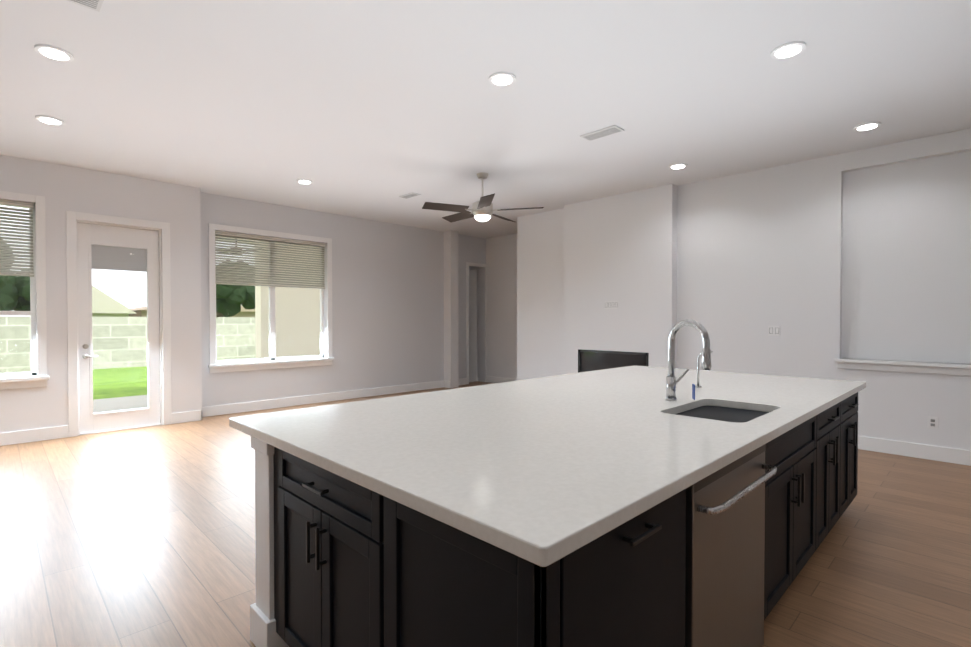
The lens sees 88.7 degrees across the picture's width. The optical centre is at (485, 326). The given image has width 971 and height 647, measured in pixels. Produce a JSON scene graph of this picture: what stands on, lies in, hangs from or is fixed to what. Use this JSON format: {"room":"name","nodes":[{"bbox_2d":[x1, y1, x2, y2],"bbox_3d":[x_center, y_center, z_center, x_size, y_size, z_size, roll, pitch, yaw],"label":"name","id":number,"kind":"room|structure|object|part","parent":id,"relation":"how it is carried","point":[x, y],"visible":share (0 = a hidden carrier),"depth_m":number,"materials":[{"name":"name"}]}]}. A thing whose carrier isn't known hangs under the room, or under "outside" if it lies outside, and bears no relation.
{"room":"kitchen","nodes":[
{"label":"kitchen","id":0,"kind":"room"},
{"bbox_2d":[0,154,201,432],"bbox_3d":[-6.102,-0.274,4.616,6.150,3.130,0.230,-1,1,-45],"label":"wall","id":1,"kind":"structure","parent":0,"point":[62,189],"depth_m":5.88,"materials":[{"name":"white paint"}]},
{"bbox_2d":[0,191,49,389],"bbox_3d":[-5.637,-0.387,4.998,1.850,2.135,0.220,-1,1,-45],"label":"window","id":2,"kind":"structure","parent":1,"relation":"in","point":[32,314],"depth_m":5.55,"materials":[{"name":"plastic"}]},
{"bbox_2d":[0,199,33,276],"bbox_3d":[-5.637,-0.962,4.991,1.626,0.816,0.056,-1,1,-45],"label":"window blind","id":3,"kind":"object","parent":2,"relation":"attached to","point":[18,265],"visible":0.96,"depth_m":5.46,"materials":[{"name":"white plastic"}]},
{"bbox_2d":[0,425,68,445],"bbox_3d":[-6.438,1.228,4.130,4.560,0.140,0.016,-1,1,-45],"label":"baseboard","id":4,"kind":"structure","parent":1,"relation":"attached to","point":[40,434],"depth_m":5.52,"materials":[{"name":"white wood"}]},
{"bbox_2d":[78,223,159,432],"bbox_3d":[-4.502,0.015,6.131,0.810,2.488,0.109,-1,1,-45],"label":"patio door","id":5,"kind":"structure","parent":1,"relation":"in","point":[114,248],"depth_m":6.11,"materials":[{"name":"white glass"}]},
{"bbox_3d":[-4.702,0.295,5.904,0.140,0.178,0.064,-1,1,-45],"label":"handle","id":6,"kind":"part","parent":5,"relation":"part of","materials":[{"name":"silver metal"}]},
{"bbox_2d":[91,244,146,271],"bbox_3d":[-4.530,-0.843,6.148,0.556,0.288,0.007,-1,1,-45],"label":"blind","id":7,"kind":"object","parent":5,"relation":"attached to","point":[107,257],"depth_m":6.14,"materials":[{"name":"grey fabric"}]},
{"bbox_3d":[-4.524,0.026,6.153,0.560,2.030,0.004,-1,1,-45],"label":"glass","id":8,"kind":"part","parent":5,"relation":"part of","materials":[{"name":"clear glass"}]},
{"bbox_2d":[66,211,171,436],"bbox_3d":[-4.541,-0.029,6.170,1.030,2.620,0.268,-1,1,-45],"label":"door frame","id":9,"kind":"structure","parent":1,"relation":"attached to","point":[73,218],"depth_m":5.92,"materials":[{"name":"white wood"}]},
{"bbox_2d":[172,408,203,423],"bbox_3d":[-3.960,1.195,6.587,0.360,0.140,0.016,-1,1,-45],"label":"baseboard","id":10,"kind":"structure","parent":1,"relation":"attached to","point":[189,416],"depth_m":6.58,"materials":[{"name":"white wood"}]},
{"bbox_2d":[202,378,466,416],"bbox_3d":[-2.203,1.168,8.653,5.076,0.140,0.019,-1,1,-45],"label":"baseboard","id":11,"kind":"structure","parent":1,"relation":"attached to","point":[326,397],"depth_m":8.12,"materials":[{"name":"white wood"}]},
{"bbox_2d":[200,192,485,406],"bbox_3d":[-1.994,-0.332,8.994,6.250,3.130,0.200,-1,1,-45],"label":"wall","id":12,"kind":"structure","parent":0,"point":[387,304],"depth_m":8.73,"materials":[{"name":"white paint"}]},
{"bbox_2d":[208,223,334,372],"bbox_3d":[-3.268,-0.407,7.672,1.900,2.105,0.220,-1,1,-45],"label":"window","id":13,"kind":"structure","parent":12,"relation":"in","point":[272,342],"depth_m":7.68,"materials":[{"name":"plastic"}]},
{"bbox_2d":[215,231,324,288],"bbox_3d":[-3.268,-0.998,7.664,1.676,0.756,0.056,-1,1,-45],"label":"window blind","id":14,"kind":"object","parent":13,"relation":"attached to","point":[318,273],"visible":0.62,"depth_m":7.59,"materials":[{"name":"white plastic"}]},
{"bbox_2d":[466,262,485,383],"bbox_3d":[-0.194,-0.074,10.633,0.590,2.570,0.012,-1,1,-45],"label":"door frame","id":15,"kind":"structure","parent":12,"relation":"attached to","point":[468,264],"depth_m":10.46,"materials":[{"name":"white wood"}]},
{"bbox_2d":[0,381,970,646],"bbox_3d":[-0.057,1.345,2.838,12.200,0.060,11.700,-1,1,-45],"label":"floor","id":16,"kind":"structure","parent":0,"point":[136,537],"depth_m":2.91,"materials":[{"name":"brown wood"}]},
{"bbox_2d":[241,387,865,646],"bbox_3d":[0.854,0.878,2.789,3.624,0.875,1.620,-1,1,-45],"label":"kitchen island","id":17,"kind":"object","parent":16,"relation":"on","point":[671,505],"depth_m":1.55,"materials":[{"name":"wood"}]},
{"bbox_2d":[229,367,865,562],"bbox_3d":[0.775,0.420,2.875,3.650,0.040,1.800,-1,1,-45],"label":"island countertop","id":18,"kind":"structure","parent":17,"relation":"on","point":[536,467],"depth_m":1.80,"materials":[{"name":"white stone"}]},
{"bbox_2d":[661,319,716,398],"bbox_3d":[1.121,0.181,2.674,0.243,0.443,0.259,-1,1,-45],"label":"faucet","id":19,"kind":"object","parent":18,"relation":"on","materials":[{"name":"silver metal"}]},
{"bbox_2d":[677,403,764,422],"bbox_3d":[1.165,0.539,2.448,0.616,0.212,0.396,-1,1,-45],"label":"sink","id":20,"kind":"object","parent":18,"relation":"in","point":[710,410],"depth_m":2.59,"materials":[{"name":"grey metal"}]},
{"bbox_2d":[669,440,765,646],"bbox_3d":[0.855,0.897,1.792,0.700,0.863,0.080,-1,1,-45],"label":"dishwasher","id":21,"kind":"object","parent":17,"relation":"in","point":[724,586],"depth_m":1.71,"materials":[{"name":"silver metal"}]},
{"bbox_2d":[697,463,776,515],"bbox_3d":[0.905,0.559,1.738,0.651,0.021,0.064,-1,1,-45],"label":"handle","id":22,"kind":"object","parent":21,"relation":"attached to","point":[705,504],"depth_m":1.70,"materials":[{"name":"silver metal"}]},
{"bbox_2d":[0,0,970,238],"bbox_3d":[-0.057,-1.865,2.796,12.200,0.100,11.700,-1,1,-45],"label":"ceiling","id":23,"kind":"structure","parent":0,"point":[370,109],"depth_m":3.88,"materials":[{"name":"white paint"}]},
{"bbox_2d":[35,115,64,125],"bbox_3d":[-3.861,-1.828,4.403,0.200,0.016,0.200,-1,1,-45],"label":"recessed light","id":24,"kind":"object","parent":23,"relation":"in","point":[49,120],"visible":0.94,"depth_m":4.38,"materials":[{"name":"white plastic"}]},
{"bbox_2d":[34,44,73,61],"bbox_3d":[-2.862,-1.813,3.296,0.200,0.016,0.200,-1,1,-45],"label":"recessed light","id":25,"kind":"object","parent":23,"relation":"in","point":[53,52],"visible":0.96,"depth_m":3.28,"materials":[{"name":"white plastic"}]},
{"bbox_2d":[66,0,103,11],"bbox_3d":[-2.215,-1.803,2.388,0.650,0.014,0.650,-1,1,-45],"label":"ceiling vent","id":26,"kind":"object","parent":23,"relation":"in","point":[95,5],"visible":0.98,"depth_m":2.77,"materials":[{"name":"white metal"}]},
{"bbox_2d":[296,179,312,183],"bbox_3d":[-2.312,-1.854,6.348,0.200,0.016,0.200,-1,1,-45],"label":"recessed light","id":27,"kind":"object","parent":23,"relation":"in","point":[304,181],"visible":0.98,"depth_m":6.31,"materials":[{"name":"white plastic"}]},
{"bbox_2d":[399,192,420,198],"bbox_3d":[-1.079,-1.865,7.064,0.150,0.014,0.320,-1,1,-45],"label":"ceiling vent","id":28,"kind":"object","parent":23,"relation":"in","point":[409,195],"visible":0.98,"depth_m":7.03,"materials":[{"name":"white metal"}]},
{"bbox_2d":[422,172,543,222],"bbox_3d":[-0.055,-1.571,6.080,1.451,0.575,1.411,-1,1,-45],"label":"ceiling fan","id":29,"kind":"object","parent":23,"relation":"hanging from","point":[482,209],"visible":1,"depth_m":5.95,"materials":[{"name":"silver metal"}]},
{"bbox_3d":[-0.043,-1.603,6.058,0.444,0.510,0.432,-1,1,-45],"label":"motor","id":30,"kind":"part","parent":29,"relation":"part of","materials":[{"name":"silver metal"}]},
{"bbox_2d":[489,72,515,86],"bbox_3d":[0.124,-1.818,3.651,0.200,0.016,0.200,-1,1,-45],"label":"recessed light","id":31,"kind":"object","parent":23,"relation":"in","point":[501,79],"visible":0.94,"depth_m":3.63,"materials":[{"name":"white plastic"}]},
{"bbox_2d":[580,125,623,140],"bbox_3d":[1.104,-1.833,4.708,0.170,0.014,0.380,-1,1,-45],"label":"ceiling vent","id":32,"kind":"object","parent":23,"relation":"in","point":[603,132],"visible":0.98,"depth_m":4.69,"materials":[{"name":"white metal"}]},
{"bbox_2d":[669,163,687,168],"bbox_3d":[2.218,-1.846,5.714,0.200,0.016,0.200,-1,1,-45],"label":"recessed light","id":33,"kind":"object","parent":23,"relation":"in","point":[679,166],"visible":0.98,"depth_m":5.69,"materials":[{"name":"white plastic"}]},
{"bbox_2d":[771,41,805,58],"bbox_3d":[1.989,-1.813,3.262,0.200,0.016,0.200,-1,1,-45],"label":"recessed light","id":34,"kind":"object","parent":23,"relation":"in","point":[789,50],"visible":1,"depth_m":3.24,"materials":[{"name":"white plastic"}]},
{"bbox_2d":[854,122,880,130],"bbox_3d":[3.493,-1.830,4.542,0.200,0.016,0.200,-1,1,-45],"label":"recessed light","id":35,"kind":"object","parent":23,"relation":"in","point":[867,126],"visible":0.9,"depth_m":4.51,"materials":[{"name":"white plastic"}]},
{"bbox_2d":[486,234,516,378],"bbox_3d":[0.776,-0.348,10.213,0.200,3.130,2.370,-1,1,-45],"label":"wall","id":36,"kind":"structure","parent":0,"point":[501,306],"depth_m":10.51,"materials":[{"name":"white paint"}]},
{"bbox_2d":[469,267,477,381],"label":"hall door","id":37,"kind":"structure","parent":36,"relation":"in","point":[472,324],"depth_m":10.96,"materials":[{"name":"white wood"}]},
{"bbox_2d":[486,376,516,382],"bbox_3d":[0.699,1.148,10.157,0.016,0.140,1.970,-1,1,-45],"label":"baseboard","id":38,"kind":"structure","parent":36,"relation":"attached to","point":[491,379],"depth_m":10.59,"materials":[{"name":"white wood"}]},
{"bbox_2d":[444,128,970,449],"bbox_3d":[3.227,-0.291,5.932,0.350,3.130,11.500,-1,1,-45],"label":"wall","id":39,"kind":"structure","parent":0,"point":[823,263],"depth_m":5.68,"materials":[{"name":"white paint"}]},
{"bbox_2d":[605,301,617,308],"bbox_3d":[1.806,-0.312,7.110,0.008,0.104,0.195,-1,1,-45],"label":"outlet plate","id":40,"kind":"object","parent":39,"relation":"attached to","point":[611,304],"visible":1,"depth_m":7.11,"materials":[{"name":"white plastic"}]},
{"bbox_2d":[578,349,648,372],"bbox_3d":[1.812,0.528,7.132,0.024,0.360,1.140,-1,1,-45],"label":"fireplace","id":41,"kind":"object","parent":39,"relation":"attached to","point":[619,352],"depth_m":7.13,"materials":[{"name":"black metal"}]},
{"bbox_2d":[580,352,645,370],"bbox_3d":[1.817,0.528,7.136,0.004,0.290,1.070,-1,1,-45],"label":"glass","id":42,"kind":"object","parent":41,"relation":"attached to","point":[591,361],"depth_m":7.18,"materials":[{"name":"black glass"}]},
{"bbox_2d":[768,326,779,335],"bbox_3d":[3.355,0.046,5.768,0.006,0.115,0.125,-1,1,-45],"label":"light switch","id":43,"kind":"object","parent":39,"relation":"attached to","point":[772,329],"visible":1,"depth_m":5.77,"materials":[{"name":"white plastic"}]},
{"bbox_2d":[834,358,970,375],"bbox_3d":[4.595,0.404,4.559,0.135,0.105,2.290,-1,1,-45],"label":"trim","id":44,"kind":"structure","parent":39,"relation":"attached to","point":[921,367],"depth_m":4.92,"materials":[{"name":"white wood"}]},
{"bbox_2d":[858,436,970,465],"bbox_3d":[4.823,1.225,4.296,0.016,0.140,6.500,-1,1,-45],"label":"baseboard","id":45,"kind":"structure","parent":39,"relation":"attached to","point":[939,453],"depth_m":4.88,"materials":[{"name":"white wood"}]},
{"bbox_2d":[928,416,937,428],"bbox_3d":[4.326,0.929,4.800,0.006,0.115,0.075,-1,1,-45],"label":"outlet","id":46,"kind":"object","parent":39,"relation":"attached to","point":[935,423],"visible":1,"depth_m":4.79,"materials":[{"name":"white plastic"}]},
{"bbox_2d":[684,440,765,492],"bbox_3d":[0.873,0.485,1.769,0.692,0.038,0.031,-1,1,-45],"label":"control panel","id":47,"kind":"object","parent":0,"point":[710,481],"depth_m":1.70,"materials":[{"name":"silver metal"}]},
{"label":"outside","id":48,"kind":"structure","parent":0,"visible":0},
{"bbox_2d":[0,237,319,412],"bbox_3d":[-20.045,-1.465,28.351,90.000,5.442,52.670,-1,1,-45],"label":"yard","id":49,"kind":"structure","parent":48,"point":[226,347],"depth_m":14.44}
]}

